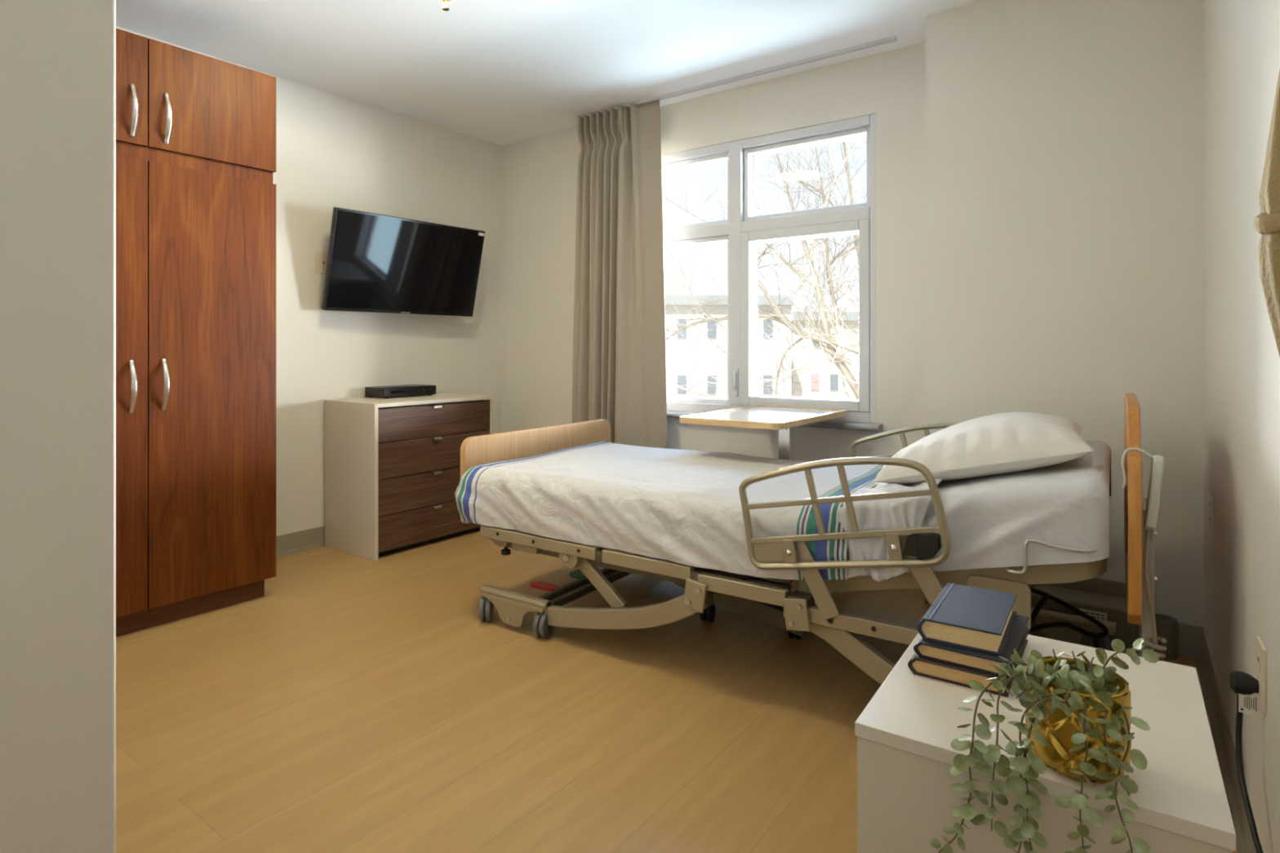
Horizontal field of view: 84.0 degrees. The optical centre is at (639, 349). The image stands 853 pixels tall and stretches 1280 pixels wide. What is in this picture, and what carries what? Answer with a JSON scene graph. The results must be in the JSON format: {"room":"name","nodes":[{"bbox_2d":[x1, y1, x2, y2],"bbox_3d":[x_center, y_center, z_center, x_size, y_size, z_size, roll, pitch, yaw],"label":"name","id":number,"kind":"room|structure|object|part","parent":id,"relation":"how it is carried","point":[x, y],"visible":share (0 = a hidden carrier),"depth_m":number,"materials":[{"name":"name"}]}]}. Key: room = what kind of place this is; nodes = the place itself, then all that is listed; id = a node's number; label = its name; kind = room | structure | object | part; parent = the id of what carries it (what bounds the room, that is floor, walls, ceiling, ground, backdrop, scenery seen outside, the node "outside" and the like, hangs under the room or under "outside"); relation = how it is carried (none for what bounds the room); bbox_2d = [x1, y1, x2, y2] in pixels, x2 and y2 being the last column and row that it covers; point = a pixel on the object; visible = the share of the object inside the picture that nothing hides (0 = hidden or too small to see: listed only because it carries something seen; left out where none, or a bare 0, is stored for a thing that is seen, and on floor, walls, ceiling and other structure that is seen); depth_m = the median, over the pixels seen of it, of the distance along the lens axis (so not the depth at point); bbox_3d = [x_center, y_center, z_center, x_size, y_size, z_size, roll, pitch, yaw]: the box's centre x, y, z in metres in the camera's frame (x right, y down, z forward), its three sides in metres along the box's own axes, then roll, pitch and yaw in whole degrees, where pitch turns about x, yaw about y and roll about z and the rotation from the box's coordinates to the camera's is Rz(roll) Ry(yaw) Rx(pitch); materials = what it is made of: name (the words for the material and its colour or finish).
{"room":"care facility","nodes":[
{"label":"care facility","id":0,"kind":"room"},
{"bbox_2d":[0,0,115,852],"bbox_3d":[-2.352,-0.168,0.947,2.515,2.435,2.006,0,0,36],"label":"wall","id":1,"kind":"structure","parent":0,"point":[58,57],"depth_m":0.96,"materials":[{"name":"paint"}]},
{"bbox_2d":[115,26,501,536],"bbox_3d":[-1.866,-0.168,3.673,0.120,2.435,3.207,0,0,36],"label":"wall","id":2,"kind":"structure","parent":0,"point":[332,149],"depth_m":3.97,"materials":[{"name":"paint"}]},
{"bbox_2d":[275,526,324,557],"bbox_3d":[-1.470,0.999,4.096,0.020,0.102,1.815,0,0,36],"label":"baseboard","id":3,"kind":"structure","parent":2,"relation":"attached to","point":[310,539],"depth_m":3.69,"materials":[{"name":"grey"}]},
{"bbox_2d":[315,250,328,274],"bbox_3d":[-1.690,-0.462,3.797,0.016,0.120,0.085,0,0,36],"label":"cable wall plate","id":4,"kind":"object","parent":2,"relation":"attached to","point":[321,257],"visible":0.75,"depth_m":3.79,"materials":[{"name":"beige plastic"}]},
{"bbox_2d":[321,206,484,316],"bbox_3d":[-1.343,-0.466,4.071,0.240,0.526,0.957,0,0,39],"label":"television","id":5,"kind":"object","parent":2,"relation":"attached to","point":[376,263],"visible":1,"depth_m":3.97,"materials":[{"name":"black"}]},
{"bbox_2d":[115,0,985,145],"bbox_3d":[-0.746,-1.445,1.635,4.335,0.120,5.173,0,0,36],"label":"ceiling","id":6,"kind":"structure","parent":0,"point":[499,72],"depth_m":3.23,"materials":[{"name":"white paint"}]},
{"bbox_2d":[441,0,452,10],"bbox_3d":[-0.762,-1.359,2.788,0.064,0.052,0.064,0,0,36],"label":"sprinkler","id":7,"kind":"object","parent":6,"relation":"attached to","point":[444,8],"visible":1,"depth_m":2.79,"materials":[{"name":"gold"}]},
{"bbox_2d":[579,35,897,117],"bbox_3d":[0.390,-1.376,3.695,1.844,0.018,0.028,0,0,36],"label":"track","id":8,"kind":"object","parent":6,"relation":"attached to","point":[891,39],"visible":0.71,"depth_m":3.50,"materials":[{"name":"grey plastic"}]},
{"bbox_2d":[572,100,666,448],"bbox_3d":[-0.168,-0.175,4.078,0.175,2.410,0.734,0,0,-45],"label":"curtain","id":9,"kind":"object","parent":8,"relation":"hanging from","point":[619,368],"visible":0.76,"depth_m":3.98,"materials":[{"name":"beige fabric"}]},
{"bbox_2d":[115,529,1237,852],"bbox_3d":[-0.746,1.110,1.635,4.335,0.120,5.173,0,0,36],"label":"floor","id":10,"kind":"structure","parent":0,"point":[357,704],"depth_m":2.01,"materials":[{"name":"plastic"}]},
{"bbox_2d":[115,27,275,636],"bbox_3d":[-2.097,-0.052,2.728,0.618,2.205,1.125,0,0,36],"label":"wardrobe","id":11,"kind":"object","parent":10,"relation":"on","point":[196,132],"visible":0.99,"depth_m":2.75,"materials":[{"name":"brown wood"}]},
{"bbox_3d":[-1.970,0.134,2.455,0.020,1.667,0.465,0,0,36],"label":"door","id":12,"kind":"part","parent":11,"relation":"part of","materials":[{"name":"brown wood"}]},
{"bbox_3d":[-1.970,-0.954,2.455,0.020,0.402,0.465,0,0,36],"label":"door","id":13,"kind":"part","parent":11,"relation":"part of","materials":[{"name":"brown wood"}]},
{"bbox_3d":[-1.843,0.137,2.584,0.039,0.194,0.018,0,0,36],"label":"handle","id":14,"kind":"part","parent":11,"relation":"part of","materials":[{"name":"silver metal"}]},
{"bbox_3d":[-1.841,-0.872,2.587,0.039,0.194,0.018,0,0,36],"label":"handle","id":15,"kind":"part","parent":11,"relation":"part of","materials":[{"name":"silver metal"}]},
{"bbox_3d":[-1.781,0.134,2.669,0.039,0.194,0.018,0,0,36],"label":"handle","id":16,"kind":"part","parent":11,"relation":"part of","materials":[{"name":"silver metal"}]},
{"bbox_3d":[-1.776,-0.871,2.676,0.039,0.195,0.018,0,0,36],"label":"handle","id":17,"kind":"part","parent":11,"relation":"part of","materials":[{"name":"silver metal"}]},
{"bbox_3d":[-1.893,-0.726,2.573,0.010,0.048,1.117,0,0,36],"label":"rail","id":18,"kind":"part","parent":11,"relation":"part of","materials":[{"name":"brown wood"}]},
{"bbox_3d":[-1.692,-0.954,2.836,0.020,0.402,0.471,0,0,36],"label":"door","id":19,"kind":"part","parent":11,"relation":"part of","materials":[{"name":"brown wood"}]},
{"bbox_3d":[-1.692,0.134,2.836,0.020,1.667,0.471,0,0,36],"label":"door","id":20,"kind":"part","parent":11,"relation":"part of","materials":[{"name":"brown wood"}]},
{"bbox_2d":[324,392,493,560],"bbox_3d":[-1.262,0.661,3.967,0.474,0.778,0.780,0,0,36],"label":"dresser","id":21,"kind":"object","parent":10,"relation":"on","point":[392,465],"visible":0.91,"depth_m":3.71,"materials":[{"name":"beige wood"}]},
{"bbox_3d":[-1.493,0.671,3.665,0.458,0.758,0.020,0,0,36],"label":"panel","id":22,"kind":"part","parent":21,"relation":"part of","materials":[{"name":"beige plastic"}]},
{"bbox_2d":[364,384,435,398],"bbox_3d":[-1.368,0.242,4.080,0.173,0.060,0.360,0,0,34],"label":"box","id":23,"kind":"object","parent":21,"relation":"on","point":[385,392],"visible":1,"depth_m":3.99,"materials":[{"name":"black plastic"}]},
{"bbox_3d":[-1.299,0.238,4.033,0.003,0.048,0.356,0,0,34],"label":"panel","id":24,"kind":"part","parent":23,"relation":"part of","materials":[{"name":"black plastic"}]},
{"bbox_3d":[-1.268,0.282,3.972,0.458,0.020,0.780,0,0,36],"label":"panel","id":25,"kind":"part","parent":21,"relation":"part of","materials":[{"name":"beige plastic"}]},
{"bbox_3d":[-1.263,0.747,3.968,0.430,0.178,0.735,0,0,36],"label":"drawer","id":26,"kind":"part","parent":21,"relation":"part of","materials":[{"name":"brown wood"}]},
{"bbox_3d":[-1.268,1.035,3.972,0.358,0.030,0.740,0,0,36],"label":"rail","id":27,"kind":"part","parent":21,"relation":"part of","materials":[{"name":"brown wood"}]},
{"bbox_3d":[-1.263,0.929,3.968,0.430,0.177,0.735,0,0,36],"label":"drawer","id":28,"kind":"part","parent":21,"relation":"part of","materials":[{"name":"brown wood"}]},
{"bbox_3d":[-1.263,0.384,3.968,0.430,0.167,0.735,0,0,36],"label":"drawer","id":29,"kind":"part","parent":21,"relation":"part of","materials":[{"name":"brown wood"}]},
{"bbox_3d":[-1.263,0.562,3.968,0.430,0.180,0.735,0,0,36],"label":"drawer","id":30,"kind":"part","parent":21,"relation":"part of","materials":[{"name":"brown wood"}]},
{"bbox_3d":[-1.100,0.308,3.826,0.046,0.014,0.050,0,0,36],"label":"handle","id":31,"kind":"part","parent":21,"relation":"part of","materials":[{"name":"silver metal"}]},
{"bbox_3d":[-1.100,0.480,3.826,0.046,0.014,0.050,0,0,36],"label":"handle","id":32,"kind":"part","parent":21,"relation":"part of","materials":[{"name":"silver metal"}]},
{"bbox_3d":[-1.100,0.665,3.826,0.046,0.014,0.050,0,0,36],"label":"handle","id":33,"kind":"part","parent":21,"relation":"part of","materials":[{"name":"silver metal"}]},
{"bbox_3d":[-1.100,0.848,3.826,0.046,0.014,0.050,0,0,36],"label":"handle","id":34,"kind":"part","parent":21,"relation":"part of","materials":[{"name":"silver metal"}]},
{"bbox_3d":[-1.044,0.671,4.278,0.458,0.758,0.020,0,0,36],"label":"panel","id":35,"kind":"part","parent":21,"relation":"part of","materials":[{"name":"beige plastic"}]},
{"bbox_2d":[679,405,846,639],"bbox_3d":[0.573,0.669,3.083,0.634,0.762,0.984,0,0,36],"label":"table","id":36,"kind":"object","parent":10,"relation":"on","point":[784,419],"visible":0.32,"depth_m":3.12,"materials":[{"name":"white laminate"}]},
{"bbox_2d":[460,392,1156,685],"bbox_3d":[0.466,0.595,2.618,2.326,0.910,1.122,0,0,34],"label":"hospital bed","id":37,"kind":"object","parent":10,"relation":"on","point":[772,602],"visible":0.51,"depth_m":2.03,"materials":[{"name":"beige metal"}]},
{"bbox_3d":[-0.482,0.988,2.649,0.280,0.085,0.004,0,0,34],"label":"truck plate","id":38,"kind":"part","parent":37,"relation":"part of","materials":[{"name":"beige metal"}]},
{"bbox_3d":[-0.442,0.536,3.299,0.030,0.348,1.000,0,0,34],"label":"footboard","id":39,"kind":"part","parent":37,"relation":"part of","materials":[{"name":"brown wood"}]},
{"bbox_3d":[-0.377,0.702,2.595,0.555,0.042,0.030,0,0,34],"label":"deck rail","id":40,"kind":"part","parent":37,"relation":"part of","materials":[{"name":"beige metal"}]},
{"bbox_3d":[-0.088,0.882,2.428,0.719,0.257,0.030,0,0,34],"label":"lift arm","id":41,"kind":"part","parent":37,"relation":"part of","materials":[{"name":"beige metal"}]},
{"bbox_3d":[-0.057,0.735,2.457,1.210,0.060,0.030,0,0,34],"label":"rail","id":42,"kind":"part","parent":37,"relation":"part of","materials":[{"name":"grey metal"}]},
{"bbox_3d":[0.022,0.703,2.328,0.345,0.044,0.030,0,0,34],"label":"deck rail","id":43,"kind":"part","parent":37,"relation":"part of","materials":[{"name":"beige metal"}]},
{"bbox_3d":[0.137,0.686,2.827,1.320,0.015,0.860,0,0,34],"label":"deck panel","id":44,"kind":"part","parent":37,"relation":"part of","materials":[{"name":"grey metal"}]},
{"bbox_3d":[0.170,0.764,2.203,0.083,0.098,0.010,0,0,34],"label":"pivot plate","id":45,"kind":"part","parent":37,"relation":"part of","materials":[{"name":"beige metal"}]},
{"bbox_3d":[0.306,0.721,2.137,0.290,0.046,0.030,0,0,34],"label":"deck rail","id":46,"kind":"part","parent":37,"relation":"part of","materials":[{"name":"beige metal"}]},
{"bbox_3d":[0.369,0.579,2.043,0.101,0.075,0.006,0,0,34],"label":"corner panel","id":47,"kind":"part","parent":37,"relation":"part of","materials":[{"name":"beige metal"}]},
{"bbox_3d":[0.416,0.573,1.996,0.017,0.017,0.010,0,0,34],"label":"knob","id":48,"kind":"part","parent":37,"relation":"part of","materials":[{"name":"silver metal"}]},
{"bbox_3d":[0.444,0.754,2.020,0.083,0.098,0.010,0,0,34],"label":"pivot plate","id":49,"kind":"part","parent":37,"relation":"part of","materials":[{"name":"beige metal"}]},
{"bbox_3d":[0.483,0.638,1.986,0.151,0.223,0.008,0,0,34],"label":"swing arm","id":50,"kind":"part","parent":37,"relation":"part of","materials":[{"name":"beige metal"}]},
{"bbox_3d":[0.627,0.753,1.925,0.500,0.043,0.026,0,0,34],"label":"rail","id":51,"kind":"part","parent":37,"relation":"part of","materials":[{"name":"beige metal"}]},
{"bbox_3d":[0.655,0.860,1.930,0.473,0.251,0.030,0,0,34],"label":"lift arm","id":52,"kind":"part","parent":37,"relation":"part of","materials":[{"name":"beige metal"}]},
{"bbox_3d":[0.654,0.515,1.837,0.017,0.017,0.010,0,0,34],"label":"knob","id":53,"kind":"part","parent":37,"relation":"part of","materials":[{"name":"silver metal"}]},
{"bbox_3d":[0.730,0.585,1.821,0.172,0.236,0.008,0,0,34],"label":"swing arm","id":54,"kind":"part","parent":37,"relation":"part of","materials":[{"name":"beige metal"}]},
{"bbox_3d":[1.020,0.607,2.242,0.760,0.227,0.860,0,0,34],"label":"head frame","id":55,"kind":"part","parent":37,"relation":"part of","materials":[{"name":"beige metal"}]},
{"bbox_3d":[0.904,0.642,1.795,0.145,0.125,0.010,0,0,34],"label":"rail lock plate","id":56,"kind":"part","parent":37,"relation":"part of","materials":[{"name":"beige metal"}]},
{"bbox_3d":[1.479,0.988,2.496,0.280,0.085,0.004,0,0,34],"label":"truck plate","id":57,"kind":"part","parent":37,"relation":"part of","materials":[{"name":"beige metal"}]},
{"bbox_2d":[1028,586,1108,648],"bbox_3d":[1.354,0.897,2.247,0.347,0.309,0.167,0,0,8],"label":"power cable","id":58,"kind":"object","parent":37,"relation":"attached to","point":[1095,636],"visible":0.48,"depth_m":2.31,"materials":[{"name":"black rubber"}]},
{"bbox_3d":[1.416,0.395,2.049,0.028,0.510,0.950,0,0,34],"label":"headboard","id":59,"kind":"part","parent":37,"relation":"part of","materials":[{"name":"brown wood"}]},
{"bbox_2d":[1121,447,1166,661],"bbox_3d":[1.194,0.536,1.686,0.088,0.604,0.071,0,0,34],"label":"handset","id":60,"kind":"object","parent":37,"relation":"hanging from","point":[1156,478],"visible":0.64,"depth_m":1.66,"materials":[{"name":"grey plastic"}]},
{"bbox_3d":[1.195,0.555,1.665,0.037,0.272,0.026,0,0,-32],"label":"straight cord","id":61,"kind":"part","parent":60,"relation":"part of","materials":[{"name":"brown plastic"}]},
{"bbox_3d":[1.191,0.755,1.670,0.075,0.165,0.042,0,0,34],"label":"coiled cord","id":62,"kind":"part","parent":60,"relation":"part of","materials":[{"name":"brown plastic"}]},
{"bbox_3d":[0.439,0.493,2.623,2.141,0.362,0.893,0,0,34],"label":"mattress","id":63,"kind":"object","parent":37,"relation":"on","visible":0},
{"bbox_2d":[454,441,884,580],"bbox_3d":[0.172,0.545,2.768,1.571,0.261,0.988,0,0,34],"label":"bedspread","id":64,"kind":"object","parent":63,"relation":"on","point":[683,507],"visible":0.86,"depth_m":2.44,"materials":[{"name":"fabric"}]},
{"bbox_2d":[846,440,1111,576],"bbox_3d":[0.937,0.487,2.291,0.966,0.374,0.947,0,0,34],"label":"fitted sheet","id":65,"kind":"object","parent":63,"relation":"on","point":[990,518],"visible":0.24,"depth_m":1.76,"materials":[{"name":"grey fabric"}]},
{"bbox_2d":[836,478,943,582],"bbox_3d":[0.903,0.492,2.283,0.248,0.270,0.968,0,0,34],"label":"sheet","id":66,"kind":"object","parent":65,"relation":"on","point":[905,512],"visible":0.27,"depth_m":1.90,"materials":[{"name":"grey fabric"}]},
{"bbox_2d":[873,412,1094,483],"bbox_3d":[1.077,0.298,2.210,0.536,0.208,0.722,0,0,30],"label":"pillow","id":67,"kind":"object","parent":65,"relation":"on","point":[1005,442],"visible":0.94,"depth_m":1.95,"materials":[{"name":"white fabric"}]},
{"bbox_2d":[854,632,1235,852],"bbox_3d":[0.569,0.770,1.014,0.386,0.560,0.454,0,0,34],"label":"bedside table","id":68,"kind":"object","parent":10,"relation":"on","point":[906,800],"visible":0.73,"depth_m":0.89,"materials":[{"name":"beige laminate"}]},
{"bbox_2d":[907,626,1027,697],"bbox_3d":[0.528,0.478,1.134,0.136,0.024,0.235,0,0,35],"label":"book","id":69,"kind":"object","parent":68,"relation":"on","point":[920,666],"visible":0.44,"depth_m":1.05,"materials":[{"name":"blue paper"}]},
{"bbox_2d":[913,614,1030,678],"bbox_3d":[0.529,0.454,1.127,0.131,0.022,0.212,0,0,36],"label":"book","id":70,"kind":"object","parent":69,"relation":"on","point":[980,661],"visible":0.47,"depth_m":1.05,"materials":[{"name":"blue paper"}]},
{"bbox_2d":[917,582,1017,656],"bbox_3d":[0.528,0.427,1.141,0.116,0.033,0.200,0,0,34],"label":"book","id":71,"kind":"object","parent":70,"relation":"on","point":[963,616],"visible":1,"depth_m":1.09,"materials":[{"name":"blue paper"}]},
{"bbox_2d":[929,638,1159,852],"bbox_3d":[0.480,0.489,0.851,0.227,0.273,0.231,0,0,36],"label":"potted plant","id":72,"kind":"object","parent":68,"relation":"on","point":[1077,713],"visible":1,"depth_m":0.80,"materials":[{"name":"green plant"}]},
{"bbox_3d":[0.422,0.500,0.835,0.139,0.250,0.116,0,0,36],"label":"stem","id":73,"kind":"part","parent":72,"relation":"part of","materials":[{"name":"brown"}]},
{"bbox_3d":[0.451,0.463,0.820,0.075,0.181,0.105,0,0,36],"label":"stem","id":74,"kind":"part","parent":72,"relation":"part of","materials":[{"name":"brown"}]},
{"bbox_3d":[0.468,0.385,0.841,0.094,0.036,0.010,0,0,-8],"label":"stem","id":75,"kind":"part","parent":72,"relation":"part of","materials":[{"name":"brown"}]},
{"bbox_3d":[0.461,0.396,0.827,0.065,0.013,0.003,0,0,-24],"label":"stem","id":76,"kind":"part","parent":72,"relation":"part of","materials":[{"name":"brown"}]},
{"bbox_3d":[0.467,0.482,0.814,0.097,0.181,0.013,0,0,-24],"label":"stem","id":77,"kind":"part","parent":72,"relation":"part of","materials":[{"name":"brown"}]},
{"bbox_3d":[0.470,0.483,0.812,0.094,0.174,0.010,0,0,-27],"label":"stem","id":78,"kind":"part","parent":72,"relation":"part of","materials":[{"name":"brown"}]},
{"bbox_3d":[0.508,0.385,0.865,0.003,0.035,0.013,0,0,-33],"label":"stem","id":79,"kind":"part","parent":72,"relation":"part of","materials":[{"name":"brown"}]},
{"bbox_3d":[0.487,0.391,0.802,0.053,0.019,0.003,0,0,-43],"label":"stem","id":80,"kind":"part","parent":72,"relation":"part of","materials":[{"name":"brown"}]},
{"bbox_3d":[0.531,0.387,0.867,0.005,0.031,0.017,0,0,18],"label":"stem","id":81,"kind":"part","parent":72,"relation":"part of","materials":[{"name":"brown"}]},
{"bbox_3d":[0.517,0.438,0.842,0.107,0.104,0.107,0,0,36],"label":"pot","id":82,"kind":"part","parent":72,"relation":"part of","materials":[{"name":"gold metal"}]},
{"bbox_3d":[0.496,0.476,0.798,0.009,0.164,0.082,0,0,30],"label":"stem","id":83,"kind":"part","parent":72,"relation":"part of","materials":[{"name":"brown"}]},
{"bbox_3d":[0.546,0.392,0.868,0.029,0.026,0.003,0,0,-34],"label":"stem","id":84,"kind":"part","parent":72,"relation":"part of","materials":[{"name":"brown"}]},
{"bbox_3d":[0.518,0.427,0.805,0.031,0.055,0.059,0,0,36],"label":"stem","id":85,"kind":"part","parent":72,"relation":"part of","materials":[{"name":"brown"}]},
{"bbox_3d":[0.569,0.385,0.861,0.101,0.037,0.006,0,0,-18],"label":"stem","id":86,"kind":"part","parent":72,"relation":"part of","materials":[{"name":"brown"}]},
{"bbox_3d":[0.525,0.468,0.786,0.034,0.143,0.101,0,0,13],"label":"stem","id":87,"kind":"part","parent":72,"relation":"part of","materials":[{"name":"brown"}]},
{"bbox_2d":[1031,584,1135,653],"bbox_3d":[1.581,0.968,2.541,0.310,0.165,0.152,0,0,36],"label":"control box","id":88,"kind":"object","parent":10,"relation":"on","point":[1100,606],"visible":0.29,"depth_m":2.48,"materials":[{"name":"brown plastic"}]},
{"bbox_2d":[1083,611,1104,619],"bbox_3d":[1.565,0.935,2.458,0.070,0.044,0.001,0,0,36],"label":"print","id":89,"kind":"object","parent":88,"relation":"attached to","point":[1096,615],"depth_m":2.45,"materials":[{"name":"grey"}]},
{"bbox_2d":[1154,613,1177,659],"bbox_3d":[1.799,0.987,2.444,0.080,0.127,0.080,0,0,36],"label":"pipe stub","id":90,"kind":"object","parent":10,"relation":"on","point":[1166,626],"visible":0.54,"depth_m":2.41,"materials":[{"name":"brown"}]},
{"bbox_2d":[501,41,925,462],"bbox_3d":[0.287,-0.168,4.034,2.928,2.435,0.160,0,0,36],"label":"wall","id":91,"kind":"structure","parent":0,"point":[539,174],"depth_m":3.71,"materials":[{"name":"paint"}]},
{"bbox_2d":[661,113,875,423],"bbox_3d":[0.533,-0.379,3.808,1.482,1.458,0.155,0,0,36],"label":"window","id":92,"kind":"structure","parent":91,"relation":"in","point":[742,231],"depth_m":3.73,"materials":[{"name":"grey plastic"}]},
{"bbox_3d":[0.249,-0.869,4.058,0.668,0.388,0.086,0,0,36],"label":"fixed sash","id":93,"kind":"part","parent":92,"relation":"part of","materials":[{"name":"clear glass"}]},
{"bbox_3d":[0.249,-0.159,4.058,0.668,0.913,0.086,0,0,36],"label":"fixed sash","id":94,"kind":"part","parent":92,"relation":"part of","materials":[{"name":"clear glass"}]},
{"bbox_3d":[0.500,0.164,3.754,0.014,0.101,0.028,0,0,36],"label":"lock lever","id":95,"kind":"part","parent":92,"relation":"part of","materials":[{"name":"grey plastic"}]},
{"bbox_3d":[0.511,0.175,3.769,0.024,0.150,0.012,0,0,36],"label":"lock plate","id":96,"kind":"part","parent":92,"relation":"part of","materials":[{"name":"grey plastic"}]},
{"bbox_3d":[0.835,-0.159,3.595,0.682,0.913,0.102,0,0,36],"label":"casement sash","id":97,"kind":"part","parent":92,"relation":"part of","materials":[{"name":"grey plastic"}]},
{"bbox_3d":[0.852,-0.869,3.617,0.682,0.388,0.086,0,0,36],"label":"fixed sash","id":98,"kind":"part","parent":92,"relation":"part of","materials":[{"name":"grey plastic"}]},
{"bbox_2d":[666,410,882,431],"bbox_3d":[0.481,0.366,3.752,1.565,0.032,0.067,0,0,36],"label":"window sill","id":99,"kind":"structure","parent":91,"relation":"attached to","point":[824,424],"depth_m":3.39,"materials":[{"name":"grey"}]},
{"bbox_2d":[925,0,1203,626],"bbox_3d":[1.771,-0.168,2.790,1.137,2.435,0.415,0,0,36],"label":"wall","id":100,"kind":"structure","parent":0,"point":[1064,138],"depth_m":2.63,"materials":[{"name":"paint"}]},
{"bbox_2d":[924,577,1125,604],"bbox_3d":[1.461,0.944,2.747,0.687,0.212,0.022,0,0,36],"label":"trim","id":101,"kind":"structure","parent":100,"relation":"attached to","point":[1095,585],"depth_m":2.58,"materials":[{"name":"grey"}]},
{"bbox_2d":[924,602,1202,657],"bbox_3d":[1.549,0.999,2.683,0.905,0.102,0.020,0,0,36],"label":"baseboard","id":102,"kind":"structure","parent":100,"relation":"attached to","point":[1189,637],"depth_m":2.44,"materials":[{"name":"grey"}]},
{"bbox_2d":[1203,0,1279,852],"bbox_3d":[0.635,-0.168,0.455,0.120,2.435,4.700,0,0,35],"label":"wall","id":103,"kind":"structure","parent":0,"point":[1242,37],"depth_m":1.61,"materials":[{"name":"paint"}]},
{"bbox_2d":[1208,490,1214,535],"bbox_3d":[1.724,0.494,2.146,0.008,0.118,0.100,0,0,35],"label":"wall outlet","id":104,"kind":"object","parent":103,"relation":"attached to","point":[1211,498],"visible":1,"depth_m":2.11,"materials":[{"name":"beige plastic"}]},
{"bbox_2d":[1196,626,1256,852],"bbox_3d":[0.606,0.999,0.536,0.020,0.102,4.600,0,0,35],"label":"baseboard","id":105,"kind":"structure","parent":103,"relation":"attached to","point":[1223,740],"depth_m":1.79,"materials":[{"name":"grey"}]},
{"bbox_2d":[1256,635,1266,715],"bbox_3d":[1.159,0.607,1.327,0.008,0.118,0.078,0,0,35],"label":"wall outlet","id":106,"kind":"object","parent":103,"relation":"attached to","point":[1261,652],"visible":0.96,"depth_m":1.31,"materials":[{"name":"beige plastic"}]},
{"bbox_2d":[1229,671,1264,852],"bbox_3d":[1.082,0.828,1.309,0.114,0.437,0.155,0,0,36],"label":"power cord","id":107,"kind":"object","parent":106,"relation":"attached to","point":[1246,686],"visible":1,"depth_m":1.33,"materials":[{"name":"black rubber"}]},
{"bbox_2d":[1240,693,1256,711],"bbox_3d":[1.137,0.661,1.329,0.023,0.034,0.001,0,0,36],"label":"print","id":108,"kind":"object","parent":107,"relation":"attached to","point":[1248,701],"depth_m":1.33,"materials":[{"name":"grey paper"}]},
{"bbox_2d":[1257,675,1261,697],"bbox_3d":[1.157,0.631,1.328,0.003,0.029,0.034,0,0,35],"label":"socket","id":109,"kind":"object","parent":106,"relation":"attached to","point":[1259,677],"depth_m":1.32,"materials":[{"name":"grey plastic"}]},
{"bbox_2d":[1257,650,1261,671],"bbox_3d":[1.157,0.583,1.328,0.003,0.029,0.034,0,0,35],"label":"socket","id":110,"kind":"object","parent":106,"relation":"attached to","point":[1259,652],"depth_m":1.32,"materials":[{"name":"grey plastic"}]},
{"bbox_2d":[1253,69,1279,356],"bbox_3d":[0.749,-0.193,0.803,0.085,0.519,0.085,0,0,-22],"label":"fabric","id":111,"kind":"object","parent":103,"relation":"hanging from","point":[1267,223],"visible":1,"depth_m":0.81,"materials":[{"name":"brown fabric"}]},
{"label":"outside","id":112,"kind":"structure","parent":0,"visible":0},
{"bbox_2d":[664,295,795,397],"bbox_3d":[-0.256,3.626,29.900,11.662,11.121,8.600,0,0,0],"label":"apartment building","id":113,"kind":"structure","parent":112,"point":[676,349],"depth_m":26.00,"materials":[{"name":"beige paint"}]},
{"bbox_3d":[1.525,1.291,26.050,0.322,0.666,0.300,0,0,0],"label":"pane","id":114,"kind":"part","parent":113,"relation":"part of","materials":[{"name":"grey"}]},
{"bbox_3d":[1.525,-0.752,26.050,0.322,0.666,0.300,0,0,0],"label":"pane","id":115,"kind":"part","parent":113,"relation":"part of","materials":[{"name":"grey glass"}]},
{"bbox_3d":[2.619,1.291,26.050,0.322,0.666,0.300,0,0,0],"label":"pane","id":116,"kind":"part","parent":113,"relation":"part of","materials":[{"name":"grey glass"}]},
{"bbox_3d":[2.619,-0.752,26.050,0.322,0.666,0.300,0,0,0],"label":"pane","id":117,"kind":"part","parent":113,"relation":"part of","materials":[{"name":"grey"}]},
{"bbox_3d":[4.662,1.291,26.050,0.322,0.666,0.300,0,0,0],"label":"pane","id":118,"kind":"part","parent":113,"relation":"part of","materials":[{"name":"grey glass"}]},
{"bbox_3d":[4.662,-0.752,26.050,0.322,0.666,0.300,0,0,0],"label":"pane","id":119,"kind":"part","parent":113,"relation":"part of","materials":[{"name":"grey glass"}]},
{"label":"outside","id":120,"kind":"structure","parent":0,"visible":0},
{"bbox_2d":[791,311,858,399],"bbox_3d":[14.641,4.194,33.900,16.718,11.479,8.600,0,0,0],"label":"apartment wing","id":121,"kind":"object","parent":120,"point":[815,388],"visible":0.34,"depth_m":30.00,"materials":[{"name":"beige paint"}]},
{"bbox_3d":[7.375,1.392,30.050,0.319,0.650,0.300,0,0,0],"label":"pane","id":122,"kind":"part","parent":121,"relation":"part of","materials":[{"name":"pink glass"}]},
{"bbox_3d":[8.173,1.392,30.050,0.319,0.650,0.300,0,0,0],"label":"pane","id":123,"kind":"part","parent":121,"relation":"part of","materials":[{"name":"grey"}]},
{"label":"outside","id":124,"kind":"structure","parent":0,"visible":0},
{"bbox_2d":[664,137,866,399],"bbox_3d":[2.442,0.169,9.800,7.277,9.870,4.404,0,0,41],"label":"bare tree","id":125,"kind":"object","parent":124,"point":[831,342],"visible":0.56,"depth_m":9.53,"materials":[{"name":"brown plant"}]},
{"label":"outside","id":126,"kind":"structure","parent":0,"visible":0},
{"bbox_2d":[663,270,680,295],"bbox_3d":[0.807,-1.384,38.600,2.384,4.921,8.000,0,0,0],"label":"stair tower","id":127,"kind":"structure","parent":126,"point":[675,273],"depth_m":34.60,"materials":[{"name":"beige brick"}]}
]}

